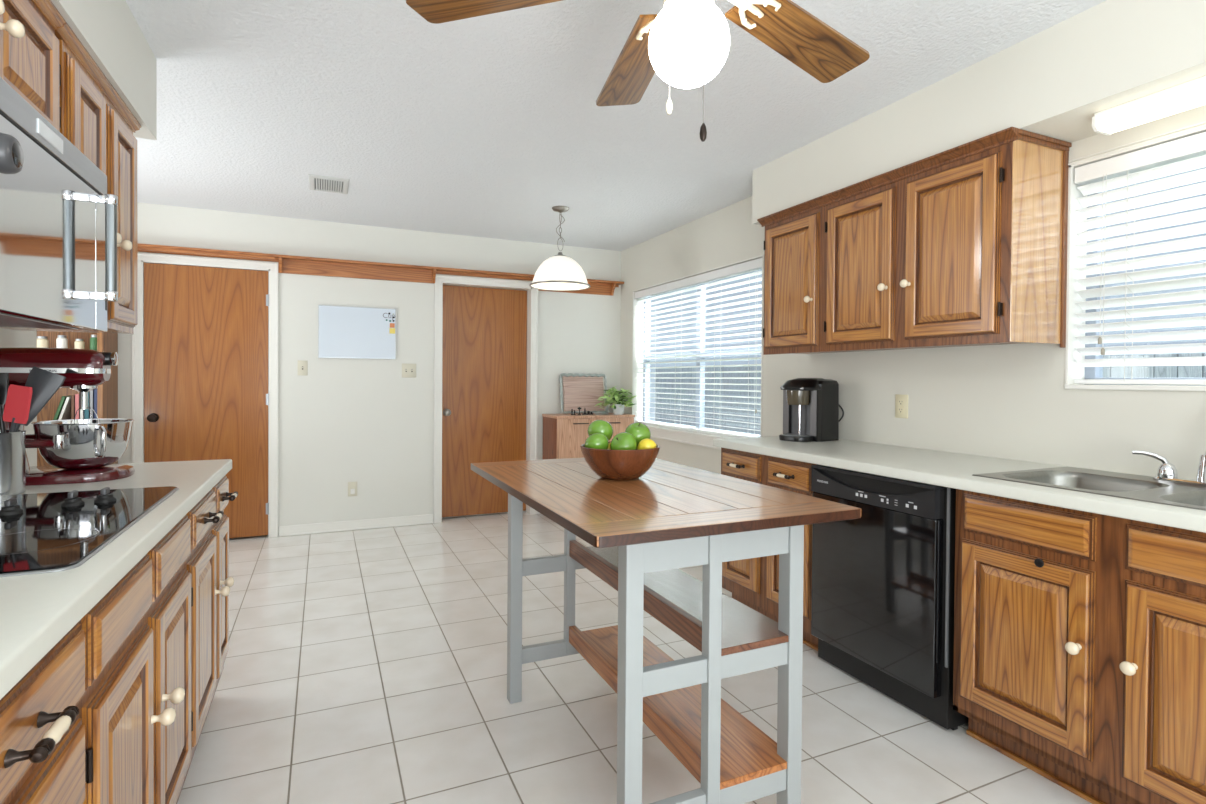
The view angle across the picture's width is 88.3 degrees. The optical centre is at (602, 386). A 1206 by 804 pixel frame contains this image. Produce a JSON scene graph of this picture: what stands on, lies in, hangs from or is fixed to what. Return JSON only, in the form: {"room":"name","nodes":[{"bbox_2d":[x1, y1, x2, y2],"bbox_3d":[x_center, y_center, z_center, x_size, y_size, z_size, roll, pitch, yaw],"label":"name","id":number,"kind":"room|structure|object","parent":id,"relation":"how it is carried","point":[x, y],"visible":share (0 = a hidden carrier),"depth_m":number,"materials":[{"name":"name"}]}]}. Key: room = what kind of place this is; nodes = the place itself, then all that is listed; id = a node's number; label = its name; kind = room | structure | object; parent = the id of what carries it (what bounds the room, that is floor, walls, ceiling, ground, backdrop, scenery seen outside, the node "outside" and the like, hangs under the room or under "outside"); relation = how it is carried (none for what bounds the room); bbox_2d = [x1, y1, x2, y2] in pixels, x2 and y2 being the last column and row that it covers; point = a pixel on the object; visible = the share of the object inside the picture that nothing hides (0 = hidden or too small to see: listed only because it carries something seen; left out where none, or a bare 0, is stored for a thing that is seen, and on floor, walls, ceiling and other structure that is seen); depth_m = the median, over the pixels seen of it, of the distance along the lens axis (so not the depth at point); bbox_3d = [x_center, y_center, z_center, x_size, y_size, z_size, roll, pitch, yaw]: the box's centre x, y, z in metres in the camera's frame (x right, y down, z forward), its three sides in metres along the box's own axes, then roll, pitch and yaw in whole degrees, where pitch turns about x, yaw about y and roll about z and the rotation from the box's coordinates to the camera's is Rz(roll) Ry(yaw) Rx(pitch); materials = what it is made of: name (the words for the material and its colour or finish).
{"room":"kitchen","nodes":[
{"label":"kitchen","id":0,"kind":"room"},
{"bbox_2d":[0,328,36,465],"bbox_3d":[-1.681,-0.005,-0.590,1.650,2.440,5.505,0,1,-24],"label":"wall","id":1,"kind":"structure","parent":0,"point":[9,338],"depth_m":2.17,"materials":[{"name":"paint"}]},
{"bbox_2d":[0,22,141,333],"bbox_3d":[-1.670,-0.564,1.871,0.386,0.756,0.733,0,1,-24],"label":"upper cabinet","id":2,"kind":"object","parent":1,"relation":"attached to","point":[95,119],"visible":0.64,"depth_m":1.96,"materials":[{"name":"brown wood"}]},
{"bbox_2d":[51,0,156,139],"bbox_3d":[-0.756,-1.068,-0.189,0.362,0.310,5.505,0,1,-24],"label":"wall","id":3,"kind":"structure","parent":0,"point":[108,30],"depth_m":1.98,"materials":[{"name":"paint"}]},
{"bbox_2d":[0,0,65,131],"bbox_3d":[-1.347,-0.748,1.154,0.386,0.366,0.825,0,1,-24],"label":"upper cabinet","id":4,"kind":"object","parent":3,"relation":"attached to","point":[29,45],"visible":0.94,"depth_m":1.43,"materials":[{"name":"brown wood"}]},
{"bbox_2d":[0,77,117,331],"bbox_3d":[-1.341,-0.351,1.249,0.472,0.421,0.764,0,1,-24],"label":"microwave","id":5,"kind":"object","parent":4,"relation":"attached to","point":[58,217],"visible":1,"depth_m":1.33,"materials":[{"name":"silver metal"}]},
{"bbox_2d":[118,202,620,535],"bbox_3d":[-2.165,-0.073,4.996,5.355,2.440,0.210,0,1,-24],"label":"wall","id":6,"kind":"structure","parent":0,"point":[363,422],"depth_m":5.00,"materials":[{"name":"paint"}]},
{"bbox_2d":[132,252,278,537],"bbox_3d":[-2.910,0.101,4.591,0.912,2.089,0.121,0,1,-24],"label":"trim","id":7,"kind":"structure","parent":6,"relation":"attached to","point":[271,267],"depth_m":4.58,"materials":[{"name":"white paint"}]},
{"bbox_2d":[144,263,268,537],"bbox_3d":[-2.882,0.128,4.538,0.782,2.002,0.103,0,1,-24],"label":"door","id":8,"kind":"structure","parent":6,"relation":"in","point":[206,329],"depth_m":4.56,"materials":[{"name":"brown wood"}]},
{"bbox_2d":[298,360,307,374],"bbox_3d":[-2.322,-0.143,4.800,0.070,0.115,0.016,0,1,-24],"label":"light switch","id":9,"kind":"object","parent":6,"relation":"attached to","point":[302,365],"visible":1,"depth_m":4.80,"materials":[{"name":"beige plastic"}]},
{"bbox_2d":[348,482,356,495],"bbox_3d":[-1.997,0.819,4.954,0.070,0.115,0.028,0,1,-24],"label":"wall outlet","id":10,"kind":"object","parent":6,"relation":"attached to","point":[352,486],"visible":1,"depth_m":4.96,"materials":[{"name":"beige plastic"}]},
{"bbox_2d":[318,305,395,358],"bbox_3d":[-1.956,-0.429,4.959,0.576,0.413,0.017,0,1,-24],"label":"whiteboard","id":11,"kind":"object","parent":6,"relation":"attached to","point":[349,332],"visible":1,"depth_m":4.95,"materials":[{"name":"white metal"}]},
{"bbox_2d":[389,328,394,333],"bbox_3d":[-1.715,-0.453,5.057,0.044,0.044,0.002,0,1,-24],"label":"sticky note","id":12,"kind":"object","parent":11,"relation":"attached to","point":[391,330],"visible":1,"depth_m":5.05,"materials":[{"name":"yellow paper"}]},
{"bbox_2d":[138,243,623,295],"bbox_3d":[-1.559,-0.924,5.086,3.810,0.124,0.100,0,1,-24],"label":"wooden beam","id":13,"kind":"structure","parent":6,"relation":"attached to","point":[288,264],"depth_m":4.93,"materials":[{"name":"brown wood"}]},
{"bbox_2d":[402,363,415,377],"bbox_3d":[-1.599,-0.132,5.126,0.115,0.115,0.016,0,1,-24],"label":"light switch","id":14,"kind":"object","parent":6,"relation":"attached to","point":[408,370],"visible":1,"depth_m":5.13,"materials":[{"name":"beige plastic"}]},
{"bbox_2d":[279,511,539,536],"bbox_3d":[-1.521,1.110,5.177,2.098,0.078,0.022,0,1,-24],"label":"baseboard","id":15,"kind":"structure","parent":6,"relation":"attached to","point":[303,529],"depth_m":4.96,"materials":[{"name":"white paint"}]},
{"bbox_2d":[442,285,526,516],"bbox_3d":[-1.041,0.130,5.482,0.770,2.002,0.103,0,1,-24],"label":"door","id":16,"kind":"structure","parent":6,"relation":"in","point":[484,330],"depth_m":5.48,"materials":[{"name":"brown wood"}]},
{"bbox_2d":[434,274,537,522],"bbox_3d":[-1.033,0.105,5.464,0.908,2.089,0.171,0,1,-24],"label":"trim","id":17,"kind":"structure","parent":6,"relation":"attached to","point":[440,280],"depth_m":5.36,"materials":[{"name":"white paint"}]},
{"bbox_2d":[126,0,1105,250],"bbox_3d":[-0.592,-1.290,1.327,5.505,0.100,8.440,0,1,-24],"label":"ceiling","id":18,"kind":"structure","parent":0,"point":[479,126],"depth_m":2.79,"materials":[{"name":"white paint"}]},
{"bbox_2d":[308,174,348,193],"bbox_3d":[-1.732,-1.272,3.923,0.230,0.012,0.330,0,1,-24],"label":"ceiling vent","id":19,"kind":"object","parent":18,"relation":"in","point":[316,182],"visible":1,"depth_m":3.90,"materials":[{"name":"grey metal"}]},
{"bbox_2d":[529,206,590,290],"bbox_3d":[-0.305,-0.992,4.434,0.437,0.562,0.437,0,1,-24],"label":"pendant lamp","id":20,"kind":"object","parent":18,"relation":"hanging from","point":[560,272],"visible":1,"depth_m":4.33,"materials":[{"name":"white glass"}]},
{"bbox_2d":[406,0,869,141],"bbox_3d":[0.222,-0.866,1.372,1.192,0.736,1.271,0,1,-24],"label":"ceiling fan","id":21,"kind":"object","parent":18,"relation":"hanging from","point":[687,43],"visible":1,"depth_m":1.50,"materials":[{"name":"brown wood"}]},
{"bbox_2d":[177,511,1091,803],"bbox_3d":[-0.610,1.260,1.356,5.505,0.120,8.440,0,1,-24],"label":"floor","id":22,"kind":"structure","parent":0,"point":[365,666],"depth_m":2.33,"materials":[{"name":"white tile"}]},
{"bbox_2d":[0,622,84,803],"bbox_3d":[-0.960,0.775,0.623,0.660,0.862,0.503,0,1,-24],"label":"base cabinet","id":23,"kind":"object","parent":22,"relation":"on","point":[42,731],"visible":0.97,"depth_m":0.80,"materials":[{"name":"brown wood"}]},
{"bbox_2d":[37,331,117,465],"bbox_3d":[-3.740,0.122,3.978,0.948,2.050,0.322,0,1,-24],"label":"bookcase","id":24,"kind":"object","parent":22,"relation":"on","point":[107,393],"visible":0.02,"depth_m":4.16,"materials":[{"name":"brown wood"}]},
{"bbox_2d":[37,336,48,347],"bbox_3d":[-3.588,-0.267,3.974,0.064,0.110,0.064,0,1,-24],"label":"storage jar","id":25,"kind":"object","parent":24,"relation":"on","point":[42,341],"visible":0.68,"depth_m":3.95,"materials":[{"name":"beige glass"}]},
{"bbox_2d":[56,335,67,347],"bbox_3d":[-3.497,-0.272,4.015,0.056,0.120,0.056,0,1,-24],"label":"storage jar","id":26,"kind":"object","parent":24,"relation":"on","point":[61,341],"visible":0.74,"depth_m":4.00,"materials":[{"name":"white"}]},
{"bbox_2d":[53,395,71,419],"bbox_3d":[-3.505,0.154,4.034,0.073,0.187,0.170,0,1,-24],"label":"book","id":27,"kind":"object","parent":24,"relation":"on","point":[63,398],"visible":0.43,"depth_m":3.96,"materials":[{"name":"green paper"}]},
{"bbox_2d":[58,397,70,419],"bbox_3d":[-3.483,0.156,4.044,0.071,0.182,0.170,0,1,-24],"label":"book","id":28,"kind":"object","parent":24,"relation":"on","point":[65,414],"visible":0.43,"depth_m":3.98,"materials":[{"name":"white paper"}]},
{"bbox_2d":[71,395,74,418],"bbox_3d":[-3.443,0.153,4.073,0.018,0.190,0.190,0,1,-24],"label":"book","id":29,"kind":"object","parent":24,"relation":"on","point":[72,397],"visible":0.32,"depth_m":3.99,"materials":[{"name":"brown paper"}]},
{"bbox_2d":[75,394,79,418],"bbox_3d":[-3.422,0.148,4.082,0.024,0.200,0.190,0,1,-24],"label":"book","id":30,"kind":"object","parent":24,"relation":"on","point":[77,396],"visible":0.34,"depth_m":4.00,"materials":[{"name":"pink paper"}]},
{"bbox_2d":[74,339,84,348],"bbox_3d":[-3.415,-0.262,4.052,0.052,0.100,0.052,0,1,-24],"label":"storage jar","id":31,"kind":"object","parent":24,"relation":"on","point":[79,343],"visible":0.79,"depth_m":4.03,"materials":[{"name":"beige glass"}]},
{"bbox_2d":[80,409,82,418],"bbox_3d":[-3.400,0.128,4.092,0.022,0.240,0.190,0,1,-24],"label":"book","id":32,"kind":"object","parent":24,"relation":"on","point":[81,410],"visible":0.04,"depth_m":4.00,"materials":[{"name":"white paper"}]},
{"bbox_2d":[84,392,88,418],"bbox_3d":[-3.377,0.135,4.102,0.026,0.225,0.190,0,1,-24],"label":"book","id":33,"kind":"object","parent":24,"relation":"on","point":[86,411],"visible":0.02,"depth_m":4.02,"materials":[{"name":"teal paper"}]},
{"bbox_2d":[89,390,93,418],"bbox_3d":[-3.355,0.130,4.112,0.020,0.235,0.190,0,1,-24],"label":"book","id":34,"kind":"object","parent":24,"relation":"on","point":[91,391],"visible":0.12,"depth_m":4.03,"materials":[{"name":"grey paper"}]},
{"bbox_2d":[90,335,96,350],"bbox_3d":[-3.341,-0.277,4.085,0.052,0.130,0.052,0,1,-24],"label":"storage jar","id":35,"kind":"object","parent":24,"relation":"on","point":[93,340],"visible":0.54,"depth_m":4.06,"materials":[{"name":"green glass"}]},
{"bbox_2d":[93,389,96,418],"bbox_3d":[-3.334,0.125,4.122,0.024,0.245,0.190,0,1,-24],"label":"book","id":36,"kind":"object","parent":24,"relation":"on","point":[94,390],"visible":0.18,"depth_m":4.03,"materials":[{"name":"blue paper"}]},
{"bbox_2d":[77,515,190,803],"bbox_3d":[-1.230,0.766,1.228,0.664,0.862,0.818,0,1,-24],"label":"base cabinet","id":37,"kind":"object","parent":22,"relation":"on","point":[135,706],"visible":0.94,"depth_m":1.24,"materials":[{"name":"brown wood"}]},
{"bbox_2d":[184,476,237,778],"bbox_3d":[-1.550,0.755,1.938,0.664,0.862,0.735,0,1,-24],"label":"base cabinet","id":38,"kind":"object","parent":22,"relation":"on","point":[207,563],"visible":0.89,"depth_m":1.97,"materials":[{"name":"brown wood"}]},
{"bbox_2d":[542,413,634,458],"bbox_3d":[-0.133,0.702,5.567,0.740,0.905,0.395,0,1,-24],"label":"sideboard","id":39,"kind":"object","parent":22,"relation":"on","point":[563,434],"visible":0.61,"depth_m":5.34,"materials":[{"name":"brown wood"}]},
{"bbox_2d":[559,373,607,413],"bbox_3d":[-0.174,0.063,5.695,0.472,0.368,0.078,0,1,-24],"label":"serving tray","id":40,"kind":"object","parent":39,"relation":"on","point":[583,391],"visible":0.8,"depth_m":5.69,"materials":[{"name":"brown wood"}]},
{"bbox_2d":[582,409,592,414],"bbox_3d":[-0.137,0.217,5.514,0.100,0.064,0.024,0,1,-24],"label":"figurine","id":41,"kind":"object","parent":39,"relation":"on","point":[588,412],"visible":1,"depth_m":5.51,"materials":[{"name":"black metal"}]},
{"bbox_2d":[594,411,608,414],"bbox_3d":[-0.013,0.236,5.557,0.144,0.028,0.033,0,1,-24],"label":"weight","id":42,"kind":"object","parent":39,"relation":"on","point":[602,412],"visible":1,"depth_m":5.54,"materials":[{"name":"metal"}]},
{"bbox_2d":[595,386,637,414],"bbox_3d":[0.121,0.122,5.569,0.389,0.258,0.299,0,1,-24],"label":"potted plant","id":43,"kind":"object","parent":39,"relation":"on","point":[618,407],"visible":1,"depth_m":5.54,"materials":[{"name":"green plant"}]},
{"bbox_2d":[471,458,860,803],"bbox_3d":[0.073,0.751,2.004,0.746,0.893,1.221,0,1,-24],"label":"kitchen table","id":44,"kind":"object","parent":22,"relation":"on","point":[657,523],"visible":0.87,"depth_m":1.64,"materials":[{"name":"brown wood"}]},
{"bbox_2d":[580,442,659,479],"bbox_3d":[0.057,0.250,2.069,0.266,0.106,0.266,0,1,-24],"label":"fruit bowl","id":45,"kind":"object","parent":44,"relation":"on","point":[607,464],"visible":0.84,"depth_m":1.97,"materials":[{"name":"brown wood"}]},
{"bbox_2d":[585,433,608,449],"bbox_3d":[-0.021,0.192,2.067,0.079,0.078,0.081,1,1,43],"label":"apple","id":46,"kind":"object","parent":45,"relation":"in","point":[596,440],"visible":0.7,"depth_m":2.04,"materials":[{"name":"green food"}]},
{"bbox_2d":[588,420,612,440],"bbox_3d":[-0.009,0.155,2.144,0.088,0.083,0.087,1,1,24],"label":"apple","id":47,"kind":"object","parent":45,"relation":"in","point":[604,427],"visible":0.6,"depth_m":2.11,"materials":[{"name":"green food"}]},
{"bbox_2d":[610,432,636,449],"bbox_3d":[0.069,0.195,2.051,0.086,0.088,0.090,0,1,-30],"label":"apple","id":48,"kind":"object","parent":45,"relation":"in","point":[623,440],"visible":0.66,"depth_m":2.02,"materials":[{"name":"green food"}]},
{"bbox_2d":[625,423,650,446],"bbox_3d":[0.119,0.165,2.134,0.089,0.085,0.088,0,1,-6],"label":"apple","id":49,"kind":"object","parent":45,"relation":"in","point":[640,431],"visible":0.62,"depth_m":2.10,"materials":[{"name":"green food"}]},
{"bbox_2d":[637,438,656,449],"bbox_3d":[0.145,0.198,2.048,0.057,0.054,0.055,1,1,39],"label":"lemon","id":50,"kind":"object","parent":45,"relation":"in","point":[647,443],"visible":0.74,"depth_m":2.03,"materials":[{"name":"yellow food"}]},
{"bbox_2d":[581,625,786,789],"bbox_3d":[0.198,0.996,2.065,0.250,0.018,1.006,0,1,-24],"label":"shelf","id":51,"kind":"object","parent":44,"relation":"attached to","point":[748,756],"depth_m":1.79,"materials":[{"name":"brown wood"}]},
{"bbox_2d":[587,546,788,655],"bbox_3d":[0.200,0.659,2.061,0.250,0.018,1.006,0,1,-24],"label":"shelf","id":52,"kind":"object","parent":44,"relation":"attached to","point":[745,631],"depth_m":1.78,"materials":[{"name":"brown wood"}]},
{"bbox_2d":[721,447,817,650],"bbox_3d":[1.037,0.760,3.157,0.680,0.862,0.715,0,1,-24],"label":"base cabinet","id":53,"kind":"object","parent":22,"relation":"on","point":[753,582],"visible":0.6,"depth_m":3.02,"materials":[{"name":"brown wood"}]},
{"bbox_2d":[811,465,967,729],"bbox_3d":[1.320,0.769,2.545,0.651,0.862,0.620,0,1,-24],"label":"dishwasher","id":54,"kind":"object","parent":22,"relation":"on","point":[883,580],"visible":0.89,"depth_m":2.32,"materials":[{"name":"black"}]},
{"bbox_2d":[953,489,1205,803],"bbox_3d":[1.643,0.780,1.810,0.680,0.862,0.930,0,1,-24],"label":"base cabinet","id":55,"kind":"object","parent":22,"relation":"on","point":[1080,636],"visible":0.98,"depth_m":1.74,"materials":[{"name":"brown wood"}]},
{"bbox_3d":[1.999,0.791,1.020,0.681,0.862,0.798,0,1,-24],"label":"base cabinet","id":56,"kind":"object","parent":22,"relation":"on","visible":0},
{"bbox_2d":[713,436,1205,532],"bbox_3d":[1.536,0.324,2.074,0.665,0.038,3.112,0,1,-24],"label":"countertop","id":57,"kind":"structure","parent":56,"relation":"on","point":[934,467],"depth_m":2.29,"materials":[{"name":"white laminate"}]},
{"bbox_2d":[779,378,843,441],"bbox_3d":[1.107,0.120,3.355,0.337,0.332,0.225,0,1,-35],"label":"coffee maker","id":58,"kind":"object","parent":57,"relation":"on","point":[811,406],"visible":1,"depth_m":3.28,"materials":[{"name":"black plastic"}]},
{"bbox_2d":[779,434,812,441],"bbox_3d":[1.032,0.273,3.305,0.155,0.027,0.175,0,1,-35],"label":"drip tray","id":59,"kind":"object","parent":58,"relation":"on","point":[784,437],"depth_m":3.24,"materials":[{"name":"black metal"}]},
{"bbox_2d":[973,466,1205,510],"bbox_3d":[1.675,0.389,1.832,0.538,0.168,0.863,0,1,-24],"label":"sink","id":60,"kind":"object","parent":57,"relation":"in","point":[1114,484],"visible":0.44,"depth_m":2.04,"materials":[{"name":"metal"}]},
{"bbox_2d":[1132,450,1205,486],"bbox_3d":[1.850,0.180,1.853,0.141,0.251,0.435,0,1,-10],"label":"faucet","id":61,"kind":"object","parent":57,"relation":"on","point":[1167,472],"visible":1,"depth_m":1.98,"materials":[{"name":"silver metal"}]},
{"bbox_3d":[-0.629,0.786,-0.108,0.664,0.862,1.098,0,1,-24],"label":"base cabinet","id":62,"kind":"object","parent":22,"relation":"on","visible":0},
{"bbox_2d":[0,459,231,699],"bbox_3d":[-1.068,0.320,0.825,0.630,0.038,3.172,0,1,-24],"label":"countertop","id":63,"kind":"structure","parent":62,"relation":"on","point":[37,611],"depth_m":0.99,"materials":[{"name":"white laminate"}]},
{"bbox_2d":[0,430,25,494],"bbox_3d":[-1.611,0.203,1.652,0.114,0.167,0.114,0,1,-24],"label":"utensil crock","id":64,"kind":"object","parent":63,"relation":"on","point":[12,444],"visible":0.91,"depth_m":1.64,"materials":[{"name":"grey metal"}]},
{"bbox_2d":[0,373,8,432],"bbox_3d":[-1.636,0.120,1.686,0.066,0.316,0.018,0,1,-3],"label":"serving spoon","id":65,"kind":"object","parent":64,"relation":"in","point":[4,377],"visible":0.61,"depth_m":1.68,"materials":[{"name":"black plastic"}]},
{"bbox_2d":[3,384,31,431],"bbox_3d":[-1.563,0.137,1.646,0.095,0.286,0.016,0,1,2],"label":"spatula","id":66,"kind":"object","parent":64,"relation":"in","point":[18,400],"visible":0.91,"depth_m":1.64,"materials":[{"name":"red plastic"}]},
{"bbox_2d":[15,366,65,431],"bbox_3d":[-1.571,0.112,1.695,0.165,0.336,0.037,0,1,-34],"label":"spatula","id":67,"kind":"object","parent":64,"relation":"in","point":[44,384],"visible":0.5,"depth_m":1.70,"materials":[{"name":"grey plastic"}]},
{"bbox_2d":[0,347,134,485],"bbox_3d":[-1.673,0.083,1.901,0.383,0.402,0.284,0,1,-24],"label":"stand mixer","id":68,"kind":"object","parent":63,"relation":"on","point":[83,450],"visible":0.71,"depth_m":1.86,"materials":[{"name":"red metal"}]},
{"bbox_2d":[31,419,133,468],"bbox_3d":[-1.607,0.179,1.922,0.246,0.143,0.266,0,1,-24],"label":"bowl","id":69,"kind":"object","parent":68,"relation":"on","point":[73,443],"depth_m":1.85,"materials":[{"name":"silver metal"}]},
{"bbox_2d":[0,486,178,576],"bbox_3d":[-1.263,0.274,1.288,0.507,0.040,0.830,0,1,-24],"label":"cooktop","id":70,"kind":"object","parent":63,"relation":"in","point":[56,531],"visible":1,"depth_m":1.31,"materials":[{"name":"black glass"}]},
{"bbox_2d":[620,105,1205,478],"bbox_3d":[1.872,-0.014,2.345,0.170,2.440,7.940,0,1,-24],"label":"wall","id":71,"kind":"structure","parent":0,"point":[1006,401],"depth_m":2.75,"materials":[{"name":"beige paint"}]},
{"bbox_2d":[649,428,720,449],"bbox_3d":[0.625,0.404,4.864,0.034,0.072,1.875,0,1,-24],"label":"trim","id":72,"kind":"structure","parent":71,"relation":"attached to","point":[666,435],"depth_m":4.83,"materials":[{"name":"white paint"}]},
{"bbox_2d":[632,255,763,438],"bbox_3d":[0.709,-0.247,4.875,0.185,1.230,1.845,0,1,-24],"label":"window","id":73,"kind":"structure","parent":71,"relation":"in","point":[636,390],"depth_m":5.11,"materials":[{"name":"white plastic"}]},
{"bbox_2d":[635,258,761,437],"bbox_3d":[0.682,-0.252,4.864,0.074,1.195,1.817,0,1,-24],"label":"window blind","id":74,"kind":"object","parent":73,"relation":"attached to","point":[753,265],"visible":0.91,"depth_m":4.69,"materials":[{"name":"white plastic"}]},
{"bbox_2d":[895,394,907,418],"bbox_3d":[1.461,0.097,3.041,0.008,0.115,0.072,0,1,-24],"label":"wall outlet","id":75,"kind":"object","parent":71,"relation":"attached to","point":[901,401],"visible":1,"depth_m":3.04,"materials":[{"name":"beige plastic"}]},
{"bbox_2d":[898,407,903,412],"bbox_3d":[1.458,0.117,3.041,0.002,0.028,0.034,0,1,-24],"label":"socket","id":76,"kind":"object","parent":75,"relation":"attached to","point":[900,409],"depth_m":3.04,"materials":[{"name":"beige plastic"}]},
{"bbox_2d":[898,399,903,404],"bbox_3d":[1.458,0.077,3.040,0.002,0.028,0.034,0,1,-24],"label":"socket","id":77,"kind":"object","parent":75,"relation":"attached to","point":[900,401],"depth_m":3.04,"materials":[{"name":"beige plastic"}]},
{"bbox_2d":[757,127,1071,354],"bbox_3d":[1.308,-0.545,2.925,0.380,0.775,1.421,0,1,-24],"label":"upper cabinet","id":78,"kind":"object","parent":71,"relation":"attached to","point":[965,244],"visible":1,"depth_m":2.52,"materials":[{"name":"brown wood"}]},
{"bbox_2d":[1064,127,1205,390],"bbox_3d":[2.052,-0.408,1.914,0.167,0.850,1.057,0,1,-24],"label":"window","id":79,"kind":"structure","parent":71,"relation":"in","point":[1073,370],"depth_m":2.37,"materials":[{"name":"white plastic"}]},
{"bbox_2d":[1074,132,1205,384],"bbox_3d":[2.015,-0.412,1.898,0.074,0.818,1.029,0,1,-24],"label":"window blind","id":80,"kind":"object","parent":79,"relation":"attached to","point":[1188,153],"visible":1,"depth_m":2.18,"materials":[{"name":"white plastic"}]},
{"bbox_2d":[1068,121,1205,164],"bbox_3d":[2.104,-0.837,1.616,0.008,0.017,1.641,0,1,-24],"label":"trim","id":81,"kind":"structure","parent":71,"relation":"attached to","point":[1204,122],"depth_m":2.15,"materials":[{"name":"white paint"}]},
{"bbox_2d":[752,0,1205,224],"bbox_3d":[2.150,-1.063,1.147,0.310,0.310,5.555,0,1,-24],"label":"soffit","id":82,"kind":"structure","parent":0,"point":[1052,82],"depth_m":2.23,"materials":[{"name":"beige paint"}]},
{"bbox_2d":[1092,76,1205,135],"bbox_3d":[1.948,-0.884,1.563,0.109,0.060,1.215,0,1,-24],"label":"strip light","id":83,"kind":"object","parent":82,"relation":"attached to","point":[1191,94],"visible":1,"depth_m":1.96,"materials":[{"name":"white paint"}]},
{"label":"outside","id":84,"kind":"structure","parent":0,"visible":0},
{"bbox_3d":[6.396,1.543,6.193,11.245,0.100,22.000,0,1,-24],"label":"ground","id":85,"kind":"structure","parent":84,"visible":0},
{"bbox_2d":[655,353,1205,434],"bbox_3d":[4.049,0.607,5.752,0.110,1.750,14.437,0,1,-24],"label":"fence","id":86,"kind":"object","parent":85,"relation":"on","point":[1188,371],"visible":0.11,"depth_m":10.01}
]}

